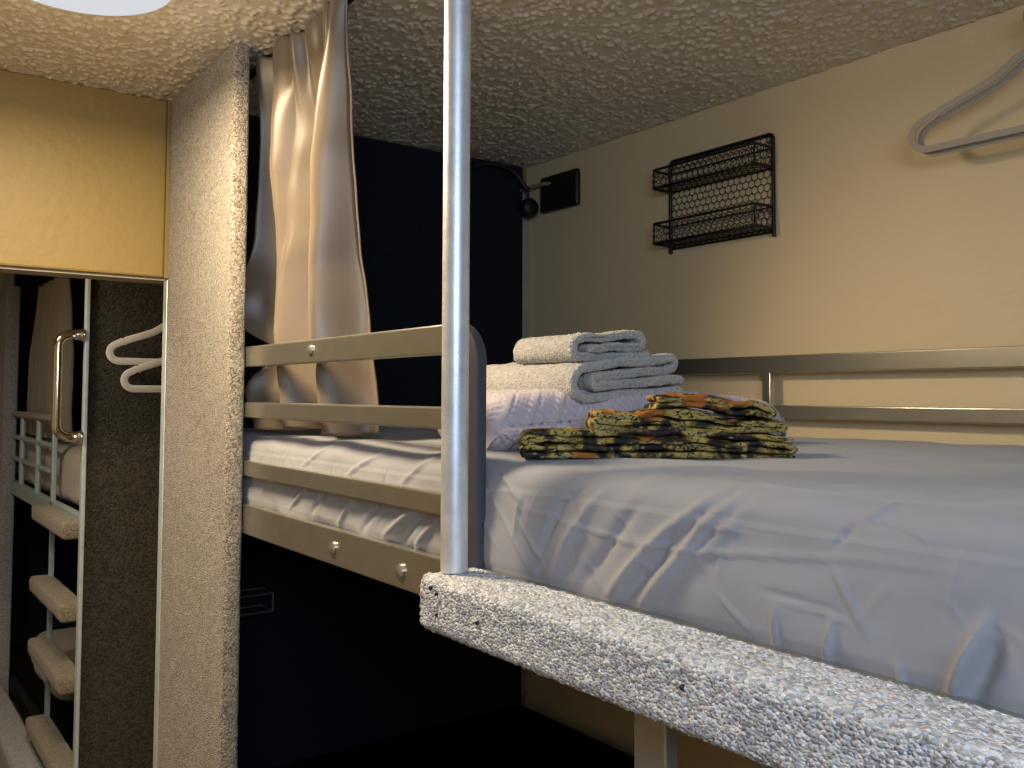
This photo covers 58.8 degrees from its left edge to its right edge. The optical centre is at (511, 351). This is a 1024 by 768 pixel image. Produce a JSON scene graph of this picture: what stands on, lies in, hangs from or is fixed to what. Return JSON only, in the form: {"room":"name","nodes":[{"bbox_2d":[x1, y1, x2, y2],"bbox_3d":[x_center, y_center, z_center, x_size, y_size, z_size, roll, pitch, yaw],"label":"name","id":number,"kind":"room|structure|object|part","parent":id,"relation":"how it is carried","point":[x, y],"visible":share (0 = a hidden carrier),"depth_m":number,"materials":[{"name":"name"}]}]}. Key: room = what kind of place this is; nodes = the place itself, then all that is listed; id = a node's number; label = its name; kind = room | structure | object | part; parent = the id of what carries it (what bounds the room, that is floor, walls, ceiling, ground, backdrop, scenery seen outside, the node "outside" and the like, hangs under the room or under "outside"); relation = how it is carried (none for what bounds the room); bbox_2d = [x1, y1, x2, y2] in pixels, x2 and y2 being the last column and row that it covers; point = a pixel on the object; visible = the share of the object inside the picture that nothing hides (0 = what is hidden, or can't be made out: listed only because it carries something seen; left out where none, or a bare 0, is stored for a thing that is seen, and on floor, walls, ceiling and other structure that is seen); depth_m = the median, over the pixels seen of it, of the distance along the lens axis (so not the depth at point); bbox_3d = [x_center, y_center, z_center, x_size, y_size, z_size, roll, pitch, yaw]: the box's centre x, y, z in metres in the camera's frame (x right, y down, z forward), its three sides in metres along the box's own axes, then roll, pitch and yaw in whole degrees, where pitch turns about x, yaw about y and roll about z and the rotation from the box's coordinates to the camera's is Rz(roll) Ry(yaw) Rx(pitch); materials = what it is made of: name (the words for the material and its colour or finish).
{"room":"dormitory","nodes":[
{"label":"dormitory","id":0,"kind":"room"},
{"bbox_2d":[0,273,13,290],"bbox_3d":[-2.964,0.559,4.503,2.995,2.200,0.100,2,-3,-36],"label":"wall","id":1,"kind":"structure","parent":0,"point":[6,279],"depth_m":4.73,"materials":[{"name":"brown paint"}]},
{"bbox_2d":[9,690,25,725],"bbox_3d":[-0.900,1.571,1.688,3.250,0.080,7.100,2,-3,-36],"label":"floor","id":2,"kind":"structure","parent":0,"point":[11,697],"depth_m":4.19,"materials":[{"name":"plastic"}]},
{"bbox_2d":[0,285,20,695],"bbox_3d":[-2.485,0.675,4.427,0.062,1.966,0.380,2,-3,-36],"label":"partition panel","id":3,"kind":"object","parent":2,"relation":"on","point":[10,295],"visible":0.95,"depth_m":4.28,"materials":[{"name":"grey wood"}]},
{"bbox_2d":[0,681,44,767],"bbox_3d":[-1.940,1.549,3.533,0.110,0.138,1.900,2,-3,-36],"label":"plank","id":4,"kind":"object","parent":2,"relation":"on","point":[17,750],"visible":0.86,"depth_m":3.44,"materials":[{"name":"grey carpet"}]},
{"bbox_2d":[10,274,84,644],"bbox_3d":[-2.106,0.588,4.929,1.103,2.190,0.030,2,-3,-36],"label":"wall","id":5,"kind":"structure","parent":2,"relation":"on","point":[30,538],"depth_m":4.65,"materials":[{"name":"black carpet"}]},
{"bbox_2d":[23,277,58,296],"bbox_3d":[-1.924,-0.324,3.874,0.016,0.016,1.950,2,-3,-36],"label":"curtain rod","id":6,"kind":"object","parent":5,"relation":"attached to","point":[52,279],"visible":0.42,"depth_m":4.34,"materials":[{"name":"black plastic"}]},
{"bbox_2d":[26,277,73,438],"bbox_3d":[-2.106,0.040,4.119,0.098,0.684,0.745,2,-3,-36],"label":"curtain","id":7,"kind":"object","parent":6,"relation":"hanging from","point":[54,311],"visible":0.84,"depth_m":3.88,"materials":[{"name":"beige fabric"}]},
{"bbox_2d":[9,279,90,767],"bbox_3d":[-1.563,0.545,4.059,1.236,2.195,1.977,2,-3,-36],"label":"bunk bed","id":8,"kind":"object","parent":2,"relation":"on","point":[64,519],"depth_m":3.13,"materials":[{"name":"grey paint"}]},
{"bbox_3d":[-2.047,0.277,3.886,0.032,0.030,1.020,2,-3,-36],"label":"rail","id":9,"kind":"part","parent":8,"relation":"part of","materials":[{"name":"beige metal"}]},
{"bbox_3d":[-2.048,0.482,3.876,0.022,0.021,1.020,2,-3,-36],"label":"cross rail","id":10,"kind":"part","parent":8,"relation":"part of","materials":[{"name":"grey metal"}]},
{"bbox_3d":[-2.047,0.382,3.881,0.022,0.021,1.020,2,-3,-36],"label":"cross rail","id":11,"kind":"part","parent":8,"relation":"part of","materials":[{"name":"grey metal"}]},
{"bbox_2d":[10,642,73,751],"bbox_3d":[-1.534,1.473,4.082,1.095,0.102,1.904,2,-3,-36],"label":"mattress","id":12,"kind":"object","parent":8,"relation":"on","point":[61,712],"visible":0.08,"depth_m":3.83,"materials":[{"name":"black fabric"}]},
{"bbox_2d":[31,627,75,700],"bbox_3d":[-1.808,1.327,3.952,0.462,0.190,0.645,2,-3,-36],"label":"pillow","id":13,"kind":"object","parent":12,"relation":"on","point":[65,638],"visible":0.13,"depth_m":3.85,"materials":[{"name":"white fabric"}]},
{"bbox_3d":[-1.976,0.612,3.774,0.025,0.060,1.940,2,-3,-36],"label":"rail","id":14,"kind":"part","parent":8,"relation":"part of","materials":[{"name":"grey metal"}]},
{"bbox_3d":[-1.530,0.643,4.120,1.105,0.035,1.910,2,-3,-36],"label":"mattress","id":15,"kind":"part","parent":8,"relation":"part of","materials":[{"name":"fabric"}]},
{"bbox_2d":[15,435,80,505],"bbox_3d":[-1.528,0.508,4.131,1.099,0.234,1.908,2,-3,-36],"label":"mattress","id":16,"kind":"object","parent":8,"relation":"on","point":[68,453],"visible":0.12,"depth_m":3.55,"materials":[{"name":"white fabric"}]},
{"bbox_3d":[-1.449,0.112,2.961,0.092,0.379,0.044,2,-3,-36],"label":"grab handle","id":17,"kind":"part","parent":8,"relation":"part of","materials":[{"name":"silver metal"}]},
{"bbox_2d":[78,279,163,767],"bbox_3d":[-0.952,0.510,3.332,1.141,2.198,0.030,2,-3,-36],"label":"wall","id":18,"kind":"structure","parent":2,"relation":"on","point":[116,726],"depth_m":3.04,"materials":[{"name":"brown carpet"}]},
{"bbox_3d":[-1.138,-0.143,3.150,0.008,0.017,0.092,2,-3,-36],"label":"wall hook","id":19,"kind":"object","parent":18,"relation":"attached to","visible":0},
{"bbox_2d":[106,323,162,365],"bbox_3d":[-1.159,-0.069,3.142,0.455,0.240,0.006,2,-3,-36],"label":"clothes hanger","id":20,"kind":"object","parent":19,"relation":"hanging from","point":[112,346],"visible":0.33,"depth_m":3.05,"materials":[{"name":"beige plastic"}]},
{"bbox_2d":[120,358,161,392],"bbox_3d":[-1.108,0.022,3.135,0.455,0.240,0.006,2,-3,-36],"label":"clothes hanger","id":21,"kind":"object","parent":19,"relation":"hanging from","point":[126,385],"visible":0.36,"depth_m":3.03,"materials":[{"name":"beige plastic"}]},
{"bbox_2d":[157,43,249,767],"bbox_3d":[-0.712,0.450,2.061,0.040,2.199,0.462,2,-3,-36],"label":"partition panel","id":22,"kind":"object","parent":2,"relation":"on","point":[198,701],"visible":1,"depth_m":2.00,"materials":[{"name":"beige carpet"}]},
{"bbox_2d":[242,324,1023,767],"bbox_3d":[0.250,0.758,1.685,1.094,1.551,2.170,2,-3,-36],"label":"bunk bed","id":23,"kind":"object","parent":2,"relation":"on","point":[397,565],"visible":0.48,"depth_m":1.55,"materials":[{"name":"metal"}]},
{"bbox_3d":[-0.430,0.237,1.739,0.018,0.032,1.274,2,-3,-36],"label":"guard rail","id":24,"kind":"part","parent":23,"relation":"part of","materials":[{"name":"grey metal"}]},
{"bbox_3d":[-0.430,0.115,1.745,0.018,0.032,1.274,2,-3,-36],"label":"guard rail","id":25,"kind":"part","parent":23,"relation":"part of","materials":[{"name":"grey metal"}]},
{"bbox_3d":[-0.437,0.004,1.760,0.018,0.043,1.250,2,-3,-36],"label":"guard rail","id":26,"kind":"part","parent":23,"relation":"part of","materials":[{"name":"beige metal"}]},
{"bbox_3d":[-0.059,0.152,1.239,0.018,0.386,0.062,2,-3,-36],"label":"guard post","id":27,"kind":"part","parent":23,"relation":"part of","materials":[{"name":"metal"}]},
{"bbox_2d":[242,426,1023,714],"bbox_3d":[0.230,0.246,1.722,1.063,0.166,2.141,2,-3,-36],"label":"mattress","id":28,"kind":"object","parent":23,"relation":"on","point":[899,560],"visible":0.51,"depth_m":0.90,"materials":[{"name":"grey fabric"}]},
{"bbox_2d":[438,387,786,450],"bbox_3d":[0.183,0.111,1.575,0.600,0.100,0.244,2,-3,-28],"label":"pillow","id":29,"kind":"object","parent":28,"relation":"on","point":[509,412],"visible":0.28,"depth_m":1.39,"materials":[{"name":"fabric"}]},
{"bbox_2d":[486,353,683,403],"bbox_3d":[0.110,0.046,1.583,0.251,0.089,0.290,2,-3,-36],"label":"towel","id":30,"kind":"object","parent":29,"relation":"on","point":[653,371],"visible":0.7,"depth_m":1.48,"materials":[{"name":"white fabric"}]},
{"bbox_2d":[513,329,649,364],"bbox_3d":[0.113,-0.006,1.532,0.171,0.058,0.183,2,-3,-36],"label":"towel","id":31,"kind":"object","parent":30,"relation":"on","point":[576,347],"visible":0.92,"depth_m":1.47,"materials":[{"name":"white fabric"}]},
{"bbox_2d":[519,427,797,458],"bbox_3d":[0.196,0.124,1.259,0.373,0.043,0.098,0,-3,1],"label":"cloth","id":32,"kind":"object","parent":28,"relation":"on","point":[566,442],"visible":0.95,"depth_m":1.21,"materials":[{"name":"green camouflage printed fabric"}]},
{"bbox_2d":[584,408,787,432],"bbox_3d":[0.239,0.095,1.268,0.270,0.032,0.100,0,-3,-1],"label":"cloth","id":33,"kind":"object","parent":32,"relation":"on","point":[645,418],"visible":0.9,"depth_m":1.22,"materials":[{"name":"green camouflage printed fabric"}]},
{"bbox_2d":[644,392,776,417],"bbox_3d":[0.273,0.075,1.273,0.171,0.035,0.095,0,-3,-3],"label":"cloth","id":34,"kind":"object","parent":33,"relation":"on","point":[677,402],"visible":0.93,"depth_m":1.23,"materials":[{"name":"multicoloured fabric"}]},
{"bbox_3d":[-0.174,0.327,1.386,0.018,0.061,2.140,2,-3,-36],"label":"rail","id":35,"kind":"part","parent":23,"relation":"part of","materials":[{"name":"grey metal"}]},
{"bbox_3d":[0.147,0.914,0.918,0.018,1.165,0.048,2,-3,-36],"label":"leg","id":36,"kind":"part","parent":23,"relation":"part of","materials":[{"name":"grey paint"}]},
{"bbox_2d":[420,568,1023,767],"bbox_3d":[0.184,0.299,0.808,0.096,0.075,0.904,2,-3,-36],"label":"ledge","id":37,"kind":"object","parent":23,"relation":"attached to","point":[768,707],"visible":1,"depth_m":0.77,"materials":[{"name":"grey"}]},
{"bbox_2d":[440,0,470,573],"bbox_3d":[-0.072,-0.206,1.180,0.035,0.973,0.035,2,-3,-36],"label":"pole","id":38,"kind":"object","parent":37,"relation":"on","point":[457,13],"visible":1,"depth_m":1.16,"materials":[{"name":"metal"}]},
{"bbox_3d":[0.605,0.196,2.141,0.014,0.320,0.024,2,-3,-36],"label":"rail post","id":39,"kind":"part","parent":23,"relation":"part of","materials":[{"name":"silver metal"}]},
{"bbox_3d":[0.689,0.026,2.036,0.018,0.041,2.140,2,-3,-36],"label":"wall guard rail","id":40,"kind":"part","parent":23,"relation":"part of","materials":[{"name":"beige metal"}]},
{"bbox_3d":[0.688,0.137,2.030,0.018,0.031,2.140,2,-3,-36],"label":"wall guard rail","id":41,"kind":"part","parent":23,"relation":"part of","materials":[{"name":"grey metal"}]},
{"bbox_2d":[0,69,526,706],"bbox_3d":[-1.189,0.448,2.096,2.995,2.200,0.095,2,-3,-36],"label":"wall","id":42,"kind":"structure","parent":0,"point":[85,171],"depth_m":2.19,"materials":[{"name":"yellow paint"}]},
{"bbox_2d":[0,266,167,284],"bbox_3d":[-1.369,-0.199,1.999,1.250,0.006,0.082,2,-3,-36],"label":"trim","id":43,"kind":"structure","parent":42,"relation":"attached to","point":[3,269],"depth_m":2.21,"materials":[{"name":"paint"}]},
{"bbox_2d":[153,280,167,767],"bbox_3d":[-0.859,0.690,2.249,0.036,1.735,0.031,2,-3,-36],"label":"trim","id":44,"kind":"structure","parent":42,"relation":"attached to","point":[164,336],"depth_m":2.25,"materials":[{"name":"grey paint"}]},
{"bbox_2d":[238,116,522,767],"bbox_3d":[-0.409,0.478,2.596,1.082,2.194,0.022,2,-3,-36],"label":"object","id":45,"kind":"structure","parent":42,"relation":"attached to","point":[343,658],"depth_m":2.62,"materials":[{"name":"blue paint"}]},
{"bbox_2d":[240,587,273,615],"bbox_3d":[-0.718,0.640,2.298,0.209,0.049,0.080,2,-3,-36],"label":"wire tray","id":46,"kind":"object","parent":45,"relation":"attached to","point":[272,593],"visible":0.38,"depth_m":2.33,"materials":[{"name":"metal"}]},
{"bbox_2d":[521,185,527,693],"bbox_3d":[0.037,0.273,2.938,0.028,1.640,0.014,2,-3,-36],"label":"trim","id":47,"kind":"structure","parent":42,"relation":"attached to","point":[525,220],"depth_m":2.96,"materials":[{"name":"grey paint"}]},
{"bbox_2d":[0,0,1023,168],"bbox_3d":[-0.892,-0.713,1.800,3.250,0.106,7.100,2,-3,-36],"label":"ceiling","id":48,"kind":"structure","parent":0,"point":[551,79],"depth_m":1.97,"materials":[{"name":"beige"}]},
{"bbox_2d":[32,0,170,15],"bbox_3d":[-0.712,-0.644,1.494,0.320,0.074,0.320,2,-3,-36],"label":"ceiling light","id":49,"kind":"object","parent":48,"relation":"attached to","point":[95,7],"visible":1,"depth_m":1.59,"materials":[{"name":"white plastic"}]},
{"bbox_2d":[249,0,353,80],"bbox_3d":[-0.506,-0.651,1.979,0.017,0.010,0.935,2,-3,-36],"label":"track","id":50,"kind":"object","parent":48,"relation":"attached to","point":[252,73],"visible":0.02,"depth_m":2.08,"materials":[{"name":"black plastic"}]},
{"bbox_2d":[245,0,378,435],"bbox_3d":[-0.417,-0.244,1.871,0.137,0.819,0.522,2,-3,-36],"label":"curtain","id":51,"kind":"object","parent":50,"relation":"hanging from","point":[306,279],"visible":0.84,"depth_m":1.84,"materials":[{"name":"beige fabric"}]},
{"bbox_2d":[525,5,1023,767],"bbox_3d":[0.350,0.481,2.660,0.155,2.200,7.100,2,-3,-36],"label":"wall","id":52,"kind":"structure","parent":0,"point":[880,243],"depth_m":2.07,"materials":[{"name":"beige paint"}]},
{"bbox_2d":[520,168,579,213],"bbox_3d":[0.125,-0.499,2.862,0.040,0.115,0.254,3,-4,-43],"label":"box","id":53,"kind":"object","parent":52,"relation":"attached to","point":[559,191],"visible":0.98,"depth_m":2.82,"materials":[{"name":"black plastic"}]},
{"bbox_2d":[472,160,530,191],"bbox_3d":[-0.033,-0.555,2.873,0.202,0.089,0.026,1,-3,-25],"label":"cable","id":54,"kind":"object","parent":53,"relation":"attached to","point":[513,171],"visible":1,"depth_m":2.88,"materials":[{"name":"black plastic"}]},
{"bbox_2d":[519,191,538,217],"bbox_3d":[0.054,-0.477,2.910,0.064,0.099,0.046,2,-3,-36],"label":"reading lamp","id":55,"kind":"object","parent":54,"relation":"hanging from","point":[528,208],"visible":1,"depth_m":2.89,"materials":[{"name":"black plastic"}]},
{"bbox_2d":[652,133,775,253],"bbox_3d":[0.503,-0.398,2.300,0.079,0.255,0.347,2,-3,-36],"label":"wire rack","id":56,"kind":"object","parent":52,"relation":"attached to","point":[671,243],"visible":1,"depth_m":2.28,"materials":[{"name":"metal"}]},
{"bbox_2d":[652,142,772,193],"bbox_3d":[0.501,-0.462,2.302,0.075,0.056,0.344,2,-3,-36],"label":"basket","id":57,"kind":"object","parent":56,"relation":"on","point":[716,173],"depth_m":2.28,"materials":[{"name":"black metal"}]},
{"bbox_2d":[652,202,773,247],"bbox_3d":[0.500,-0.316,2.295,0.075,0.059,0.344,2,-3,-36],"label":"basket","id":58,"kind":"object","parent":56,"relation":"on","point":[671,243],"depth_m":2.28,"materials":[{"name":"black metal"}]},
{"bbox_3d":[0.963,-0.602,1.632,0.143,0.027,0.028,2,-3,-36],"label":"wall hook","id":59,"kind":"object","parent":52,"relation":"attached to","visible":0},
{"bbox_2d":[909,11,1023,152],"bbox_3d":[0.935,-0.512,1.610,0.006,0.235,0.487,2,-4,-37],"label":"clothes hanger","id":60,"kind":"object","parent":59,"relation":"hanging from","point":[1020,128],"visible":1,"depth_m":1.71,"materials":[{"name":"beige plastic"}]},
{"bbox_2d":[918,59,1023,156],"bbox_3d":[0.954,-0.506,1.617,0.006,0.235,0.487,2,-3,-37],"label":"clothes hanger","id":61,"kind":"object","parent":59,"relation":"hanging from","point":[921,138],"visible":0.77,"depth_m":1.72,"materials":[{"name":"beige plastic"}]}
]}

